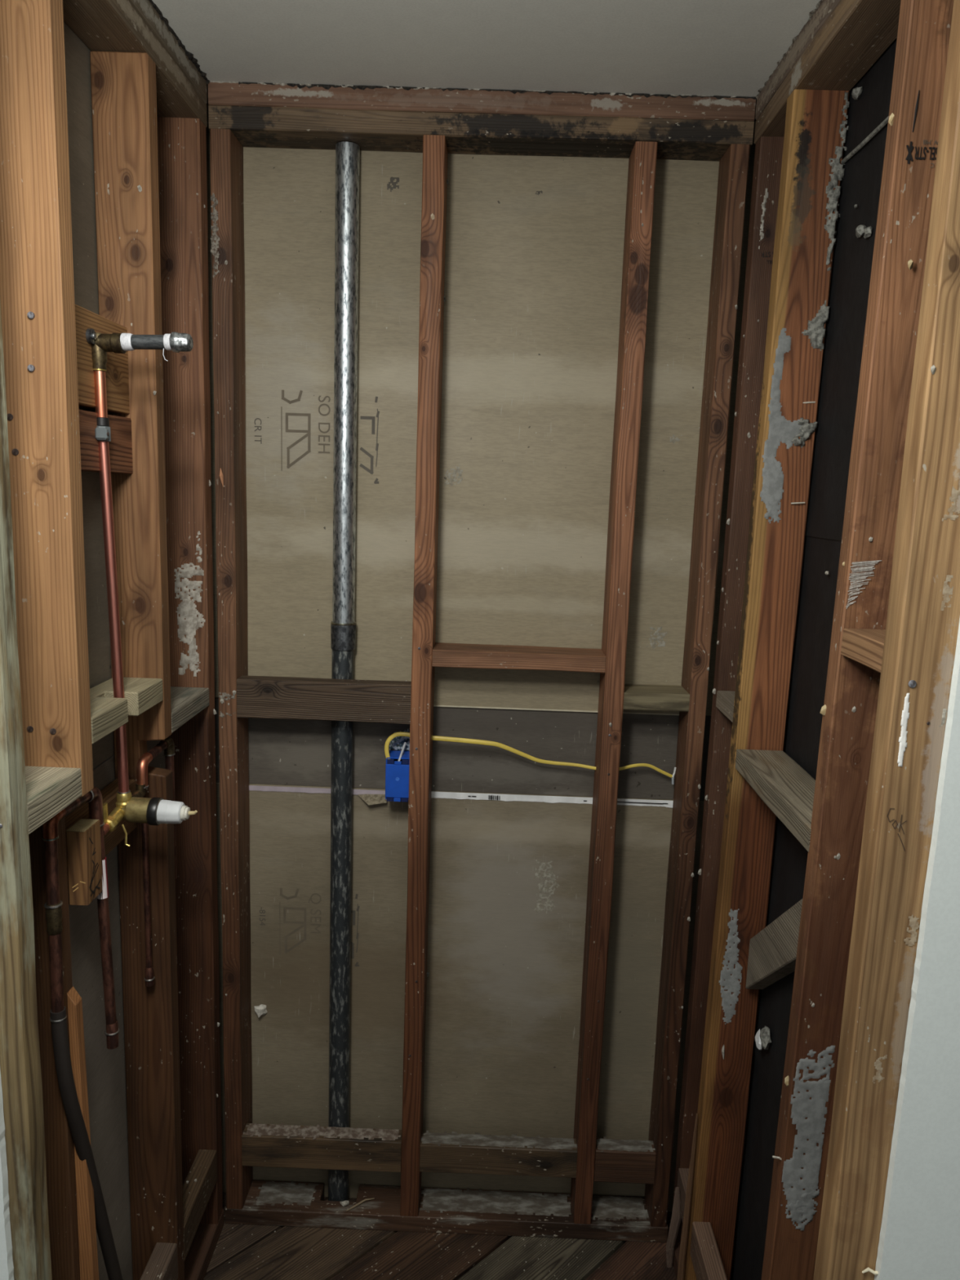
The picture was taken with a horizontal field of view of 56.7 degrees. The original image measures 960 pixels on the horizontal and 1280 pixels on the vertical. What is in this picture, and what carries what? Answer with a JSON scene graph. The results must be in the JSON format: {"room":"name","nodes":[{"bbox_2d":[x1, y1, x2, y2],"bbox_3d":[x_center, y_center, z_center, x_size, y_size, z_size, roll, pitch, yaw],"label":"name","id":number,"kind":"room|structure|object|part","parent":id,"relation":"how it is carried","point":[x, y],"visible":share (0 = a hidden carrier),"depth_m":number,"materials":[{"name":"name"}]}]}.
{"room":"building under construction","nodes":[
{"label":"building under construction","id":0,"kind":"room"},
{"bbox_2d":[63,21,165,1279],"bbox_3d":[-0.658,0.211,1.510,0.012,2.439,0.909,2,9,1],"label":"wall","id":1,"kind":"structure","parent":0,"point":[105,1068],"depth_m":1.51,"materials":[{"name":"wood"}]},
{"bbox_3d":[-0.637,-0.388,1.411,0.012,1.224,0.909,2,9,1],"label":"gypsum panel","id":2,"kind":"part","parent":1,"relation":"part of","materials":[{"name":"paper"}]},
{"bbox_3d":[-0.679,0.816,1.611,0.012,1.212,0.909,2,9,1],"label":"gypsum panel","id":3,"kind":"part","parent":1,"relation":"part of","materials":[{"name":"paper"}]},
{"bbox_2d":[203,1192,676,1279],"bbox_3d":[-0.049,1.623,0.827,2.800,0.080,3.100,2,9,1],"label":"floor","id":4,"kind":"structure","parent":0,"point":[416,1255],"depth_m":2.00,"materials":[{"name":"brown wood"}]},
{"bbox_2d":[184,1208,223,1279],"bbox_3d":[-0.646,1.409,1.616,0.092,0.042,0.906,2,9,1],"label":"plate","id":5,"kind":"object","parent":4,"relation":"on","point":[200,1253],"visible":0.47,"depth_m":1.95,"materials":[{"name":"brown wood"}]},
{"bbox_2d":[0,300,52,1279],"bbox_3d":[-0.614,0.320,1.108,0.094,2.357,0.044,2,9,1],"label":"stud","id":6,"kind":"object","parent":5,"relation":"on","point":[20,1049],"visible":1,"depth_m":1.11,"materials":[{"name":"brown wood"}]},
{"bbox_2d":[25,765,82,834],"bbox_3d":[-0.603,0.210,1.183,0.080,0.044,0.143,2,9,1],"label":"block","id":7,"kind":"object","parent":6,"relation":"attached to","point":[49,790],"visible":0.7,"depth_m":1.19,"materials":[{"name":"brown wood"}]},
{"bbox_2d":[0,0,98,1279],"bbox_3d":[-0.609,0.271,1.284,0.091,2.316,0.042,2,9,1],"label":"stud","id":8,"kind":"object","parent":5,"relation":"on","point":[37,308],"visible":0.96,"depth_m":1.19,"materials":[{"name":"brown wood"}]},
{"bbox_2d":[64,778,137,890],"bbox_3d":[-0.635,0.315,1.454,0.036,0.091,0.278,2,9,1],"label":"board","id":9,"kind":"object","parent":8,"relation":"attached to","point":[112,839],"visible":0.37,"depth_m":1.49,"materials":[{"name":"brown wood"}]},
{"bbox_2d":[66,818,102,905],"bbox_3d":[-0.604,0.339,1.360,0.031,0.118,0.053,2,9,1],"label":"block","id":10,"kind":"object","parent":9,"relation":"attached to","point":[83,837],"visible":1,"depth_m":1.34,"materials":[{"name":"brown wood"}]},
{"bbox_2d":[74,303,129,413],"bbox_3d":[-0.604,-0.422,1.332,0.043,0.140,0.278,2,9,1],"label":"board","id":11,"kind":"object","parent":8,"relation":"attached to","point":[117,375],"visible":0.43,"depth_m":1.36,"materials":[{"name":"brown wood"}]},
{"bbox_2d":[78,409,133,474],"bbox_3d":[-0.606,-0.302,1.352,0.047,0.092,0.278,2,9,1],"label":"board","id":12,"kind":"object","parent":8,"relation":"attached to","point":[120,445],"visible":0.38,"depth_m":1.41,"materials":[{"name":"brown wood"}]},
{"bbox_2d":[94,417,111,442],"bbox_3d":[-0.576,-0.321,1.357,0.023,0.036,0.034,-2,10,-22],"label":"clamp","id":13,"kind":"object","parent":12,"relation":"attached to","point":[102,432],"visible":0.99,"depth_m":1.35,"materials":[{"name":"grey metal"}]},
{"bbox_2d":[42,328,197,1279],"bbox_3d":[-0.541,0.423,1.482,0.155,1.801,0.436,2,9,1],"label":"plumbing pipes","id":14,"kind":"object","parent":8,"relation":"attached to","point":[133,806],"visible":0.93,"depth_m":1.39,"materials":[{"name":"red metal"}]},
{"bbox_3d":[-0.487,0.286,1.473,0.012,0.024,0.024,2,9,1],"label":"cartridge stem","id":15,"kind":"part","parent":14,"relation":"part of","materials":[{"name":"beige plastic"}]},
{"bbox_2d":[89,677,163,744],"bbox_3d":[-0.600,0.108,1.419,0.086,0.040,0.278,2,9,1],"label":"block","id":16,"kind":"object","parent":8,"relation":"attached to","point":[108,713],"visible":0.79,"depth_m":1.44,"materials":[{"name":"brown wood"}]},
{"bbox_2d":[62,0,207,128],"bbox_3d":[-0.570,-0.890,1.082,0.093,0.042,1.206,2,9,1],"label":"plate","id":17,"kind":"object","parent":8,"relation":"on","point":[102,25],"visible":0.7,"depth_m":1.37,"materials":[{"name":"brown wood"}]},
{"bbox_2d":[128,0,207,103],"bbox_3d":[-0.569,-0.931,1.075,0.092,0.041,1.206,2,9,1],"label":"plate","id":18,"kind":"object","parent":17,"relation":"on","point":[144,8],"visible":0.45,"depth_m":1.48,"materials":[{"name":"brown wood"}]},
{"bbox_2d":[139,1242,177,1279],"bbox_3d":[-0.615,1.238,1.607,0.042,0.078,0.278,2,9,1],"label":"block","id":19,"kind":"object","parent":8,"relation":"attached to","point":[162,1264],"visible":1,"depth_m":1.70,"materials":[{"name":"brown wood"}]},
{"bbox_2d":[89,50,184,1279],"bbox_3d":[-0.603,0.219,1.597,0.093,2.316,0.040,2,9,1],"label":"stud","id":20,"kind":"object","parent":5,"relation":"on","point":[123,84],"visible":0.91,"depth_m":1.54,"materials":[{"name":"brown wood"}]},
{"bbox_2d":[170,686,208,733],"bbox_3d":[-0.597,0.132,1.710,0.086,0.038,0.212,2,9,1],"label":"block","id":21,"kind":"object","parent":20,"relation":"attached to","point":[186,703],"visible":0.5,"depth_m":1.72,"materials":[{"name":"brown wood"}]},
{"bbox_2d":[156,116,222,1224],"bbox_3d":[-0.598,0.178,1.845,0.096,2.316,0.045,2,9,1],"label":"stud","id":22,"kind":"object","parent":5,"relation":"on","point":[181,141],"visible":0.96,"depth_m":1.79,"materials":[{"name":"brown wood"}]},
{"bbox_2d":[182,1149,217,1260],"bbox_3d":[-0.610,1.179,1.884,0.042,0.105,0.212,2,9,1],"label":"block","id":23,"kind":"object","parent":22,"relation":"attached to","point":[199,1184],"visible":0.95,"depth_m":1.89,"materials":[{"name":"brown wood"}]},
{"bbox_2d":[328,141,359,1201],"bbox_3d":[-0.299,0.203,1.938,0.054,2.376,0.054,-6,12,-38],"label":"drain pipe","id":24,"kind":"object","parent":4,"relation":"on","point":[343,624],"visible":0.94,"depth_m":1.87,"materials":[{"name":"metal"}]},
{"bbox_2d":[223,1227,657,1277],"bbox_3d":[-0.090,1.389,1.974,0.976,0.003,0.163,2,9,1],"label":"crumbs","id":25,"kind":"object","parent":4,"relation":"on","point":[233,1228],"visible":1,"depth_m":2.02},
{"bbox_2d":[224,1179,668,1242],"bbox_3d":[-0.079,1.347,2.104,1.027,0.042,0.093,2,9,1],"label":"plate","id":26,"kind":"object","parent":4,"relation":"on","point":[268,1202],"visible":0.98,"depth_m":2.07,"materials":[{"name":"brown wood"}]},
{"bbox_2d":[209,128,253,1208],"bbox_3d":[-0.531,0.169,1.912,0.042,2.316,0.100,2,9,1],"label":"stud","id":27,"kind":"object","parent":26,"relation":"on","point":[226,152],"visible":1,"depth_m":1.85,"materials":[{"name":"brown wood"}]},
{"bbox_2d":[340,1200,349,1206],"bbox_3d":[-0.317,1.317,2.080,0.022,0.011,0.012,2,9,1],"label":"chip","id":28,"kind":"object","parent":26,"relation":"on","point":[344,1203],"visible":1,"depth_m":2.08,"materials":[{"name":"white paint"}]},
{"bbox_2d":[346,1198,374,1211],"bbox_3d":[-0.281,1.319,2.083,0.072,0.006,0.008,-4,11,-32],"label":"wood sliver","id":29,"kind":"object","parent":26,"relation":"on","point":[364,1200],"visible":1,"depth_m":2.08,"materials":[{"name":"brown wood"}]},
{"bbox_2d":[400,134,448,1216],"bbox_3d":[-0.121,0.183,1.910,0.050,2.316,0.094,2,9,1],"label":"stud","id":30,"kind":"object","parent":26,"relation":"on","point":[435,181],"visible":0.98,"depth_m":1.84,"materials":[{"name":"brown wood"}]},
{"bbox_2d":[241,1122,401,1172],"bbox_3d":[-0.362,1.173,2.056,0.364,0.080,0.050,2,9,1],"label":"block","id":31,"kind":"object","parent":30,"relation":"attached to","point":[268,1145],"visible":1,"depth_m":2.04,"materials":[{"name":"brown wood"}]},
{"bbox_2d":[236,675,411,724],"bbox_3d":[-0.327,0.126,1.880,0.364,0.084,0.042,2,9,1],"label":"block","id":32,"kind":"object","parent":30,"relation":"attached to","point":[257,696],"visible":0.96,"depth_m":1.86,"materials":[{"name":"brown wood"}]},
{"bbox_2d":[385,742,409,801],"bbox_3d":[-0.176,0.285,1.941,0.052,0.119,0.068,2,9,1],"label":"electrical box","id":33,"kind":"object","parent":30,"relation":"attached to","point":[397,774],"visible":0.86,"depth_m":1.91,"materials":[{"name":"blue plastic"}]},
{"bbox_3d":[-0.177,0.303,1.912,0.052,0.074,0.004,2,9,1],"label":"plate","id":34,"kind":"part","parent":33,"relation":"part of","materials":[{"name":"blue plastic"}]},
{"bbox_2d":[384,732,676,784],"bbox_3d":[0.113,0.258,1.934,0.639,0.104,0.020,2,9,-3],"label":"electrical cable","id":35,"kind":"object","parent":33,"relation":"attached to","point":[392,736],"visible":0.89,"depth_m":1.93,"materials":[{"name":"yellow plastic"}]},
{"bbox_2d":[208,105,754,160],"bbox_3d":[0.001,-0.977,1.717,1.025,0.042,0.092,2,9,1],"label":"plate","id":36,"kind":"object","parent":30,"relation":"on","point":[262,126],"visible":0.92,"depth_m":1.68,"materials":[{"name":"brown wood"}]},
{"bbox_2d":[208,82,755,120],"bbox_3d":[0.002,-1.017,1.711,1.025,0.041,0.092,2,9,1],"label":"plate","id":37,"kind":"object","parent":36,"relation":"on","point":[473,101],"visible":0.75,"depth_m":1.67,"materials":[{"name":"brown wood"}]},
{"bbox_2d":[570,141,657,1224],"bbox_3d":[0.276,0.198,1.906,0.042,2.316,0.095,2,9,1],"label":"stud","id":38,"kind":"object","parent":26,"relation":"on","point":[642,158],"visible":1,"depth_m":1.84,"materials":[{"name":"brown wood"}]},
{"bbox_2d":[419,1130,577,1177],"bbox_3d":[0.041,1.186,2.052,0.362,0.071,0.050,2,9,1],"label":"block","id":39,"kind":"object","parent":38,"relation":"attached to","point":[443,1153],"visible":1,"depth_m":2.03,"materials":[{"name":"brown wood"}]},
{"bbox_2d":[431,642,605,673],"bbox_3d":[0.081,0.037,1.884,0.358,0.037,0.092,2,9,1],"label":"block","id":40,"kind":"object","parent":38,"relation":"attached to","point":[444,655],"visible":1,"depth_m":1.84,"materials":[{"name":"brown wood"}]},
{"bbox_2d":[644,143,750,1226],"bbox_3d":[0.452,0.204,1.904,0.038,2.316,0.095,2,9,1],"label":"stud","id":41,"kind":"object","parent":26,"relation":"on","point":[734,164],"visible":0.99,"depth_m":1.84,"materials":[{"name":"brown wood"}]},
{"bbox_2d":[593,1137,656,1184],"bbox_3d":[0.331,1.199,2.049,0.139,0.080,0.050,2,9,1],"label":"block","id":42,"kind":"object","parent":41,"relation":"attached to","point":[616,1160],"visible":0.99,"depth_m":2.03,"materials":[{"name":"brown wood"}]},
{"bbox_2d":[622,684,689,711],"bbox_3d":[0.367,0.122,1.893,0.136,0.037,0.090,2,9,1],"label":"block","id":43,"kind":"object","parent":41,"relation":"attached to","point":[636,696],"visible":0.91,"depth_m":1.85,"materials":[{"name":"brown wood"}]},
{"bbox_2d":[666,1186,681,1267],"bbox_3d":[0.429,1.300,1.965,0.018,0.214,0.023,-7,13,-44],"label":"wood splinter","id":44,"kind":"object","parent":4,"relation":"on","point":[676,1218],"visible":0.98,"depth_m":1.96,"materials":[{"name":"brown wood"}]},
{"bbox_2d":[672,1242,680,1279],"bbox_3d":[0.473,1.450,1.603,0.092,0.042,0.906,2,9,1],"label":"plate","id":45,"kind":"object","parent":4,"relation":"on","point":[677,1246],"visible":0.2,"depth_m":1.98,"materials":[{"name":"brown wood"}]},
{"bbox_2d":[671,136,783,1242],"bbox_3d":[0.518,0.217,1.837,0.095,2.316,0.042,2,9,1],"label":"stud","id":46,"kind":"object","parent":45,"relation":"on","point":[768,149],"visible":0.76,"depth_m":1.77,"materials":[{"name":"brown wood"}]},
{"bbox_2d":[677,1168,688,1222],"bbox_3d":[0.457,1.221,1.934,0.036,0.078,0.102,2,9,1],"label":"block","id":47,"kind":"object","parent":46,"relation":"attached to","point":[682,1177],"visible":0.22,"depth_m":1.95,"materials":[{"name":"brown wood"}]},
{"bbox_2d":[715,690,735,721],"bbox_3d":[0.521,0.131,1.740,0.086,0.035,0.126,2,9,1],"label":"block","id":48,"kind":"object","parent":46,"relation":"attached to","point":[725,700],"visible":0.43,"depth_m":1.75,"materials":[{"name":"brown wood"}]},
{"bbox_2d":[684,88,849,1279],"bbox_3d":[0.517,0.245,1.669,0.094,2.316,0.094,2,9,1],"label":"stud","id":49,"kind":"object","parent":45,"relation":"on","point":[812,171],"visible":0.98,"depth_m":1.60,"materials":[{"name":"brown wood"}]},
{"bbox_2d":[689,1221,727,1279],"bbox_3d":[0.452,1.268,1.649,0.037,0.078,0.384,2,9,1],"label":"block","id":50,"kind":"object","parent":49,"relation":"attached to","point":[706,1260],"visible":1,"depth_m":1.77,"materials":[{"name":"brown wood"}]},
{"bbox_2d":[745,898,802,989],"bbox_3d":[0.533,0.518,1.528,0.034,0.370,0.324,2,9,1],"label":"brace","id":51,"kind":"object","parent":49,"relation":"attached to","point":[772,952],"visible":0.52,"depth_m":1.56,"materials":[{"name":"brown wood"}]},
{"bbox_2d":[760,0,953,1279],"bbox_3d":[0.502,0.315,1.246,0.102,2.316,0.093,2,9,1],"label":"stud","id":52,"kind":"object","parent":45,"relation":"on","point":[849,709],"visible":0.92,"depth_m":1.18,"materials":[{"name":"brown wood"}]},
{"bbox_2d":[735,749,815,852],"bbox_3d":[0.512,0.253,1.448,0.089,0.039,0.393,2,9,1],"label":"block","id":53,"kind":"object","parent":52,"relation":"attached to","point":[784,786],"visible":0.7,"depth_m":1.46,"materials":[{"name":"brown wood"}]},
{"bbox_2d":[813,0,959,1279],"bbox_3d":[0.504,0.364,1.077,0.093,2.357,0.045,2,9,1],"label":"stud","id":54,"kind":"object","parent":45,"relation":"on","point":[923,611],"visible":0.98,"depth_m":1.02,"materials":[{"name":"brown wood"}]},
{"bbox_2d":[754,0,901,143],"bbox_3d":[0.549,-0.850,1.069,0.092,0.042,1.206,2,9,1],"label":"plate","id":55,"kind":"object","parent":54,"relation":"on","point":[856,33],"visible":0.73,"depth_m":1.33,"materials":[{"name":"brown wood"}]},
{"bbox_2d":[840,628,885,673],"bbox_3d":[0.517,0.014,1.104,0.088,0.036,0.124,2,9,1],"label":"block","id":56,"kind":"object","parent":54,"relation":"attached to","point":[865,646],"visible":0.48,"depth_m":1.10,"materials":[{"name":"brown wood"}]},
{"bbox_2d":[676,1113,697,1279],"bbox_3d":[0.429,1.190,1.848,0.018,0.468,0.014,2,9,1],"label":"stud","id":57,"kind":"object","parent":4,"relation":"on","point":[681,1269],"visible":1,"depth_m":1.84,"materials":[{"name":"brown wood"}]},
{"bbox_2d":[0,618,959,1279],"bbox_3d":[0.001,0.308,1.059,2.800,2.440,0.030,2,9,1],"label":"wall","id":58,"kind":"structure","parent":0,"point":[919,1238],"depth_m":1.08,"materials":[{"name":"white paint"}]},
{"bbox_2d":[205,102,756,1211],"bbox_3d":[-0.049,0.159,1.950,1.370,2.439,0.037,2,9,1],"label":"wall","id":59,"kind":"structure","parent":0,"point":[534,251],"depth_m":1.92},
{"bbox_3d":[-0.072,0.849,2.075,1.370,1.036,0.013,2,9,1],"label":"gypsum panel","id":60,"kind":"part","parent":59,"relation":"part of","materials":[{"name":"paper"}]},
{"bbox_3d":[-0.052,0.241,1.977,1.370,0.196,0.010,2,9,1],"label":"gypsum panel","id":61,"kind":"part","parent":59,"relation":"part of","materials":[{"name":"paper"}]},
{"bbox_3d":[-0.028,-0.450,1.859,1.370,1.207,0.013,2,9,1],"label":"gypsum panel","id":62,"kind":"part","parent":59,"relation":"part of","materials":[{"name":"paper"}]},
{"bbox_2d":[467,795,667,804],"bbox_3d":[0.195,0.357,1.978,0.444,0.011,0.001,2,9,1],"label":"print","id":63,"kind":"object","parent":59,"relation":"attached to","point":[472,799],"depth_m":1.98,"materials":[{"name":"white"}]},
{"bbox_2d":[148,0,822,118],"bbox_3d":[0.034,-0.824,0.421,2.800,0.029,3.100,2,9,1],"label":"ceiling","id":64,"kind":"structure","parent":0,"point":[719,49],"depth_m":1.49,"materials":[{"name":"paint"}]},
{"bbox_2d":[755,0,840,119],"bbox_3d":[0.551,-0.891,1.063,0.094,0.043,1.206,2,9,1],"label":"plate","id":65,"kind":"object","parent":64,"relation":"attached to","point":[826,7],"visible":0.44,"depth_m":1.44,"materials":[{"name":"brown wood"}]},
{"bbox_2d":[730,37,897,1279],"bbox_3d":[0.566,0.255,1.494,0.050,2.439,0.914,2,9,1],"label":"wall","id":66,"kind":"structure","parent":0,"point":[869,99],"depth_m":1.51,"materials":[{"name":"black fabric"}]}
]}

